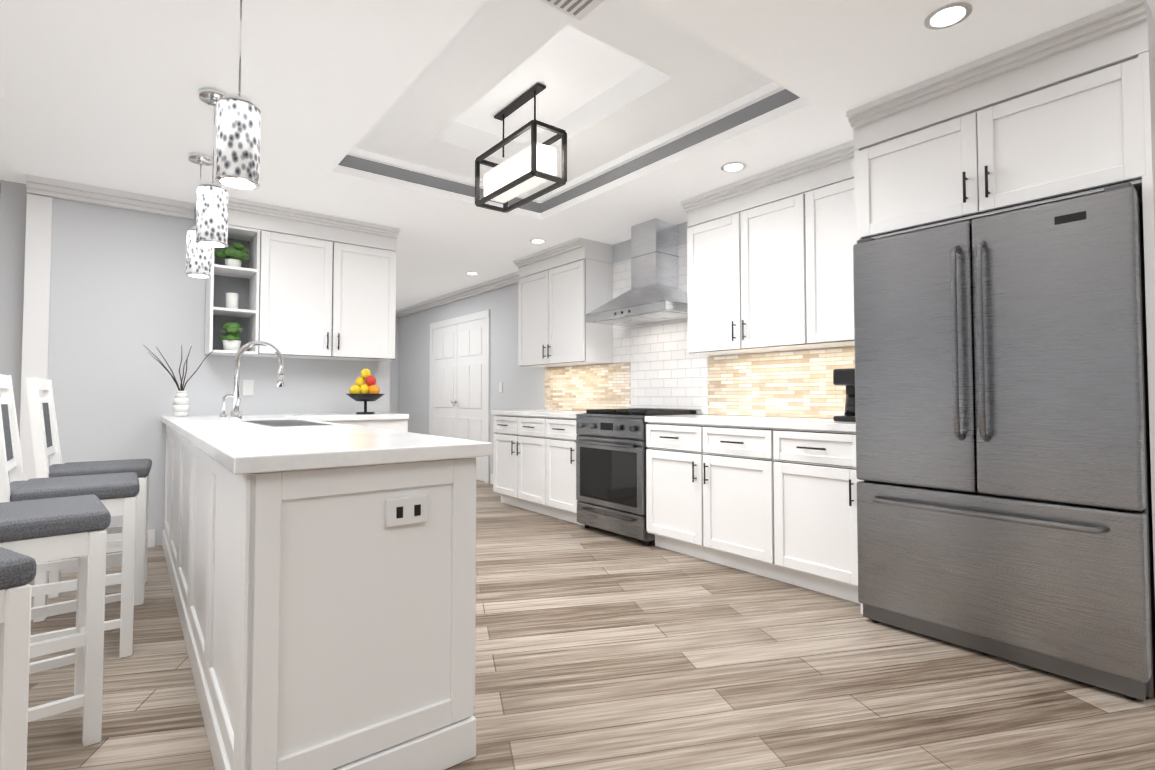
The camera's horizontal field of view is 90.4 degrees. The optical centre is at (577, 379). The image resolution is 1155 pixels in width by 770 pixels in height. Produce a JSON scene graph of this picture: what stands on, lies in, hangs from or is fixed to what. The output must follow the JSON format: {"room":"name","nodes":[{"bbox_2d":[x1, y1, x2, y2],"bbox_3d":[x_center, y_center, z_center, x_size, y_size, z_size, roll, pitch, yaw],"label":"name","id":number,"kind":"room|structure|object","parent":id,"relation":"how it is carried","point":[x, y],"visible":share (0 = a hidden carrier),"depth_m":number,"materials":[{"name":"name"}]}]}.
{"room":"kitchen","nodes":[
{"label":"kitchen","id":0,"kind":"room"},
{"bbox_2d":[0,180,26,482],"bbox_3d":[-4.950,-0.207,5.345,0.140,2.845,4.157,1,-2,-38],"label":"wall","id":1,"kind":"structure","parent":0,"point":[13,201],"depth_m":3.72,"materials":[{"name":"white paint"}]},
{"bbox_2d":[39,195,389,545],"bbox_3d":[-2.638,-0.236,4.425,2.360,2.845,0.140,1,-2,-38],"label":"wall","id":2,"kind":"structure","parent":0,"point":[124,288],"depth_m":4.00,"materials":[{"name":"white paint"}]},
{"bbox_2d":[20,194,52,480],"bbox_3d":[-3.468,-0.009,3.661,0.120,2.345,0.019,1,-2,-38],"label":"door frame","id":3,"kind":"structure","parent":2,"relation":"attached to","point":[35,341],"depth_m":3.66,"materials":[{"name":"white wood"}]},
{"bbox_2d":[106,529,154,552],"bbox_3d":[-3.193,1.109,3.846,0.577,0.120,0.012,1,-2,-38],"label":"baseboard","id":4,"kind":"structure","parent":2,"relation":"attached to","point":[151,537],"depth_m":3.90,"materials":[{"name":"white wood"}]},
{"bbox_2d":[242,380,253,394],"bbox_3d":[-2.530,0.066,4.403,0.075,0.120,0.008,1,-2,-38],"label":"outlet","id":5,"kind":"object","parent":2,"relation":"attached to","point":[248,387],"visible":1,"depth_m":4.40,"materials":[{"name":"white plastic"}]},
{"bbox_2d":[244,229,395,361],"bbox_3d":[-2.025,-0.623,4.604,1.028,0.910,0.348,1,-2,-38],"label":"upper cabinet","id":6,"kind":"object","parent":2,"relation":"attached to","point":[301,297],"depth_m":4.42,"materials":[{"name":"white wood"}]},
{"bbox_2d":[25,174,399,250],"bbox_3d":[-2.499,-1.181,4.212,2.280,0.174,0.407,1,-2,-38],"label":"crown molding","id":7,"kind":"structure","parent":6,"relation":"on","point":[263,216],"depth_m":4.15,"materials":[{"name":"white wood"}]},
{"bbox_2d":[219,322,241,350],"bbox_3d":[-2.526,-0.307,4.175,0.137,0.213,0.187,1,-2,-38],"label":"plant","id":8,"kind":"object","parent":6,"relation":"in","point":[230,340],"visible":1,"depth_m":4.14,"materials":[{"name":"green plant"}]},
{"bbox_2d":[214,243,248,266],"bbox_3d":[-2.527,-0.905,4.189,0.226,0.210,0.185,1,-2,-38],"label":"plant","id":9,"kind":"object","parent":6,"relation":"in","point":[236,251],"visible":1,"depth_m":4.16,"materials":[{"name":"green plant"}]},
{"bbox_2d":[226,293,238,308],"bbox_3d":[-2.537,-0.564,4.209,0.080,0.129,0.078,1,-2,-38],"label":"jar","id":10,"kind":"object","parent":6,"relation":"in","point":[231,300],"visible":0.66,"depth_m":4.18,"materials":[{"name":"white ceramic"}]},
{"bbox_2d":[390,316,398,412],"bbox_3d":[-4.548,-0.119,8.213,3.997,2.845,0.140,1,-2,-38],"label":"wall","id":11,"kind":"structure","parent":0,"point":[394,371],"depth_m":9.36,"materials":[{"name":"white paint"}]},
{"bbox_2d":[0,0,1154,309],"bbox_3d":[-3.287,-1.496,2.599,8.997,0.350,10.309,1,-2,-38],"label":"ceiling","id":12,"kind":"structure","parent":0,"point":[380,112],"depth_m":2.84,"materials":[{"name":"white paint"}]},
{"bbox_2d":[185,152,212,277],"bbox_3d":[-2.195,-0.945,3.332,0.132,0.699,0.132,1,-2,-38],"label":"pendant light","id":13,"kind":"object","parent":12,"relation":"hanging from","point":[198,261],"visible":0.71,"depth_m":3.28,"materials":[{"name":"white glass"}]},
{"bbox_2d":[195,87,228,247],"bbox_3d":[-1.680,-0.966,2.643,0.132,0.699,0.132,1,-2,-38],"label":"pendant light","id":14,"kind":"object","parent":12,"relation":"hanging from","point":[212,214],"visible":0.96,"depth_m":2.60,"materials":[{"name":"white glass"}]},
{"bbox_2d":[215,0,260,189],"bbox_3d":[-1.115,-0.990,1.892,0.132,0.699,0.132,1,-2,-38],"label":"pendant light","id":15,"kind":"object","parent":12,"relation":"hanging from","point":[238,143],"visible":1,"depth_m":1.84,"materials":[{"name":"white glass"}]},
{"bbox_2d":[466,272,478,274],"bbox_3d":[-1.190,-1.195,6.482,0.150,0.005,0.150,1,-2,-38],"label":"recessed light","id":16,"kind":"object","parent":12,"relation":"in","point":[472,273],"visible":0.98,"depth_m":6.47,"materials":[{"name":"white"}]},
{"bbox_2d":[475,83,566,212],"bbox_3d":[-0.342,-1.339,3.324,0.222,0.553,0.642,1,-2,-38],"label":"chandelier","id":17,"kind":"object","parent":12,"relation":"hanging from","point":[530,167],"visible":1,"depth_m":3.22,"materials":[{"name":"black metal"}]},
{"bbox_2d":[530,239,545,243],"bbox_3d":[-0.355,-1.236,5.143,0.150,0.005,0.150,1,-2,-38],"label":"recessed light","id":18,"kind":"object","parent":12,"relation":"in","point":[538,241],"visible":0.98,"depth_m":5.14,"materials":[{"name":"white"}]},
{"bbox_2d":[540,0,604,20],"bbox_3d":[-0.005,-1.496,2.163,0.300,0.009,0.330,1,-2,-38],"label":"ceiling vent","id":19,"kind":"object","parent":12,"relation":"in","point":[579,10],"visible":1,"depth_m":2.29,"materials":[{"name":"white metal"}]},
{"bbox_2d":[721,162,745,171],"bbox_3d":[0.948,-1.288,3.484,0.150,0.005,0.150,1,-2,-38],"label":"recessed light","id":20,"kind":"object","parent":12,"relation":"in","point":[733,166],"visible":1,"depth_m":3.48,"materials":[{"name":"white"}]},
{"bbox_2d":[924,2,972,29],"bbox_3d":[1.359,-1.330,2.103,0.150,0.005,0.150,1,-2,-38],"label":"recessed light","id":21,"kind":"object","parent":12,"relation":"in","point":[947,15],"visible":1,"depth_m":2.10,"materials":[{"name":"white"}]},
{"bbox_2d":[26,480,1154,769],"bbox_3d":[-1.522,1.154,2.053,11.200,0.080,13.500,1,-2,-38],"label":"floor","id":22,"kind":"structure","parent":0,"point":[596,648],"depth_m":2.08,"materials":[{"name":"brown wood"}]},
{"bbox_2d":[0,547,36,769],"bbox_3d":[-1.490,0.516,1.159,0.440,1.140,0.470,-1,-2,29],"label":"stool","id":23,"kind":"object","parent":22,"relation":"on","point":[17,572],"visible":1,"depth_m":1.23,"materials":[{"name":"white wood"}]},
{"bbox_2d":[0,494,110,746],"bbox_3d":[-1.758,0.534,1.757,0.470,1.140,0.440,2,-2,-44],"label":"stool","id":24,"kind":"object","parent":22,"relation":"on","point":[44,530],"visible":0.96,"depth_m":1.73,"materials":[{"name":"white wood"}]},
{"bbox_2d":[0,374,139,657],"bbox_3d":[-2.113,0.553,2.371,0.470,1.140,0.440,1,-2,-38],"label":"stool","id":25,"kind":"object","parent":22,"relation":"on","point":[116,494],"visible":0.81,"depth_m":2.31,"materials":[{"name":"white wood"}]},
{"bbox_2d":[26,377,151,622],"bbox_3d":[-2.499,0.572,2.959,0.470,1.140,0.440,1,-2,-35],"label":"stool","id":26,"kind":"object","parent":22,"relation":"on","point":[44,429],"visible":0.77,"depth_m":2.89,"materials":[{"name":"white wood"}]},
{"bbox_2d":[162,428,484,769],"bbox_3d":[-1.605,0.702,2.885,0.621,0.874,3.505,1,-2,-38],"label":"base cabinet","id":27,"kind":"object","parent":22,"relation":"on","point":[322,570],"depth_m":1.53,"materials":[{"name":"white wood"}]},
{"bbox_2d":[161,414,492,475],"bbox_3d":[-1.603,0.245,2.884,0.665,0.040,3.532,1,-2,-38],"label":"countertop","id":28,"kind":"structure","parent":27,"relation":"on","point":[261,444],"depth_m":1.67,"materials":[{"name":"white stone"}]},
{"bbox_2d":[143,345,216,416],"bbox_3d":[-2.679,0.012,3.869,0.411,0.485,0.270,1,-2,-38],"label":"vase","id":29,"kind":"object","parent":28,"relation":"on","point":[181,405],"visible":1,"depth_m":3.90,"materials":[{"name":"white ceramic"}]},
{"bbox_2d":[220,394,239,420],"bbox_3d":[-1.984,0.161,3.273,0.099,0.151,0.036,1,-2,-38],"label":"soap dispenser","id":30,"kind":"object","parent":28,"relation":"on","point":[223,416],"visible":0.83,"depth_m":3.25,"materials":[{"name":"silver metal"}]},
{"bbox_2d":[230,341,284,422],"bbox_3d":[-1.691,0.010,3.051,0.256,0.438,0.132,1,-2,-38],"label":"faucet","id":31,"kind":"object","parent":28,"relation":"on","point":[235,415],"visible":0.98,"depth_m":3.02,"materials":[{"name":"silver metal"}]},
{"bbox_2d":[333,420,407,431],"bbox_3d":[-1.903,0.752,4.486,0.930,0.874,0.617,1,-2,-38],"label":"base cabinet","id":32,"kind":"object","parent":22,"relation":"on","point":[403,424],"depth_m":4.41,"materials":[{"name":"white wood"}]},
{"bbox_2d":[269,412,408,419],"bbox_3d":[-1.880,0.295,4.500,0.895,0.040,0.647,1,-2,-38],"label":"countertop","id":33,"kind":"structure","parent":32,"relation":"on","point":[378,415],"depth_m":4.35,"materials":[{"name":"white stone"}]},
{"bbox_2d":[346,369,383,413],"bbox_3d":[-1.687,0.097,4.564,0.300,0.359,0.300,1,-2,-38],"label":"fruit bowl","id":34,"kind":"object","parent":33,"relation":"on","point":[361,390],"visible":1,"depth_m":4.52,"materials":[{"name":"black metal"}]},
{"bbox_2d":[492,414,550,515],"bbox_3d":[-0.289,0.783,5.483,0.631,0.874,0.967,1,-2,-38],"label":"base cabinet","id":35,"kind":"object","parent":22,"relation":"on","point":[534,460],"depth_m":5.26,"materials":[{"name":"white wood"}]},
{"bbox_2d":[491,410,585,417],"bbox_3d":[-0.178,0.321,5.349,0.642,0.040,1.377,1,-2,-38],"label":"countertop","id":36,"kind":"structure","parent":35,"relation":"on","point":[562,413],"depth_m":5.30,"materials":[{"name":"white stone"}]},
{"bbox_2d":[551,414,584,525],"bbox_3d":[0.091,0.768,4.999,0.631,0.874,0.516,1,-2,-38],"label":"base cabinet","id":37,"kind":"object","parent":22,"relation":"on","point":[563,430],"depth_m":4.77,"materials":[{"name":"white wood"}]},
{"bbox_2d":[575,408,700,545],"bbox_3d":[0.439,0.711,4.459,0.702,0.955,0.760,1,-2,-38],"label":"range","id":38,"kind":"object","parent":22,"relation":"on","point":[611,447],"visible":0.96,"depth_m":4.25,"materials":[{"name":"silver metal"}]},
{"bbox_2d":[645,419,784,581],"bbox_3d":[1.052,0.730,3.775,0.631,0.874,1.066,1,-2,-38],"label":"base cabinet","id":39,"kind":"object","parent":22,"relation":"on","point":[775,498],"depth_m":3.52,"materials":[{"name":"white wood"}]},
{"bbox_2d":[645,415,855,430],"bbox_3d":[1.185,0.268,3.615,0.642,0.040,1.504,1,-2,-38],"label":"countertop","id":40,"kind":"structure","parent":39,"relation":"on","point":[766,421],"depth_m":3.43,"materials":[{"name":"white stone"}]},
{"bbox_2d":[833,368,855,421],"bbox_3d":[1.563,0.089,3.177,0.240,0.289,0.180,1,-2,-38],"label":"coffee maker","id":41,"kind":"object","parent":40,"relation":"on","point":[846,377],"visible":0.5,"depth_m":3.13,"materials":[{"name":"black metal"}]},
{"bbox_2d":[781,427,859,602],"bbox_3d":[1.478,0.713,3.234,0.631,0.874,0.564,1,-2,-38],"label":"base cabinet","id":42,"kind":"object","parent":22,"relation":"on","point":[821,554],"depth_m":3.00,"materials":[{"name":"white wood"}]},
{"bbox_2d":[853,182,1154,700],"bbox_3d":[1.889,0.229,2.545,0.839,1.800,0.973,1,-2,-38],"label":"refrigerator","id":43,"kind":"object","parent":22,"relation":"on","point":[1004,491],"visible":1,"depth_m":2.22,"materials":[{"name":"silver metal"}]},
{"bbox_2d":[854,51,1154,613],"bbox_3d":[1.945,-0.005,2.596,0.714,2.270,1.045,1,-2,-38],"label":"cabinet","id":44,"kind":"object","parent":22,"relation":"on","point":[1088,134],"visible":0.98,"depth_m":2.29,"materials":[{"name":"white wood"}]},
{"bbox_2d":[398,222,852,482],"bbox_3d":[1.215,-0.241,4.246,0.160,2.845,13.500,1,-2,-38],"label":"wall","id":45,"kind":"structure","parent":0,"point":[523,388],"depth_m":6.98,"materials":[{"name":"white paint"}]},
{"bbox_2d":[396,271,519,317],"bbox_3d":[-1.699,-1.109,7.771,0.100,0.097,4.100,1,-2,-38],"label":"crown molding","id":46,"kind":"structure","parent":45,"relation":"attached to","point":[512,278],"depth_m":7.48,"materials":[{"name":"white wood"}]},
{"bbox_2d":[429,310,489,482],"bbox_3d":[-1.637,0.227,7.677,0.067,2.120,1.740,1,-2,-38],"label":"door","id":47,"kind":"structure","parent":45,"relation":"attached to","point":[459,391],"depth_m":7.56,"materials":[{"name":"white wood"}]},
{"bbox_2d":[499,382,502,392],"bbox_3d":[-0.912,0.100,6.804,0.009,0.120,0.075,1,-2,-38],"label":"light switch","id":48,"kind":"object","parent":45,"relation":"attached to","point":[500,387],"visible":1,"depth_m":6.79,"materials":[{"name":"white plastic"}]},
{"bbox_2d":[518,259,612,367],"bbox_3d":[-0.156,-0.594,5.559,0.384,0.910,1.080,1,-2,-38],"label":"upper cabinet","id":49,"kind":"object","parent":45,"relation":"attached to","point":[556,305],"visible":1,"depth_m":5.28,"materials":[{"name":"white wood"}]},
{"bbox_2d":[586,218,687,326],"bbox_3d":[0.540,-0.865,4.587,0.499,0.782,0.900,1,-2,-38],"label":"range hood","id":50,"kind":"object","parent":45,"relation":"attached to","point":[655,293],"visible":0.9,"depth_m":4.53,"materials":[{"name":"silver metal"}]},
{"bbox_2d":[545,244,854,417],"bbox_3d":[0.777,-0.400,4.667,0.009,1.353,3.625,1,-2,-38],"label":"backsplash","id":51,"kind":"structure","parent":45,"relation":"attached to","point":[659,366],"depth_m":4.55,"materials":[{"name":"tile"}]},
{"bbox_2d":[687,190,838,355],"bbox_3d":[1.220,-0.647,3.835,0.348,0.910,0.974,1,-2,-38],"label":"upper cabinet","id":52,"kind":"object","parent":45,"relation":"attached to","point":[775,276],"depth_m":3.68,"materials":[{"name":"white wood"}]},
{"bbox_2d":[513,0,1154,277],"bbox_3d":[0.811,-1.185,4.050,0.747,0.174,4.675,1,-2,-38],"label":"crown molding","id":53,"kind":"structure","parent":45,"relation":"attached to","point":[1120,32],"depth_m":2.53,"materials":[{"name":"white wood"}]},
{"bbox_2d":[815,178,854,346],"bbox_3d":[1.604,-0.662,3.346,0.348,0.910,0.517,1,-2,-38],"label":"upper cabinet","id":54,"kind":"object","parent":45,"relation":"attached to","point":[834,203],"depth_m":3.26,"materials":[{"name":"white wood"}]}
]}

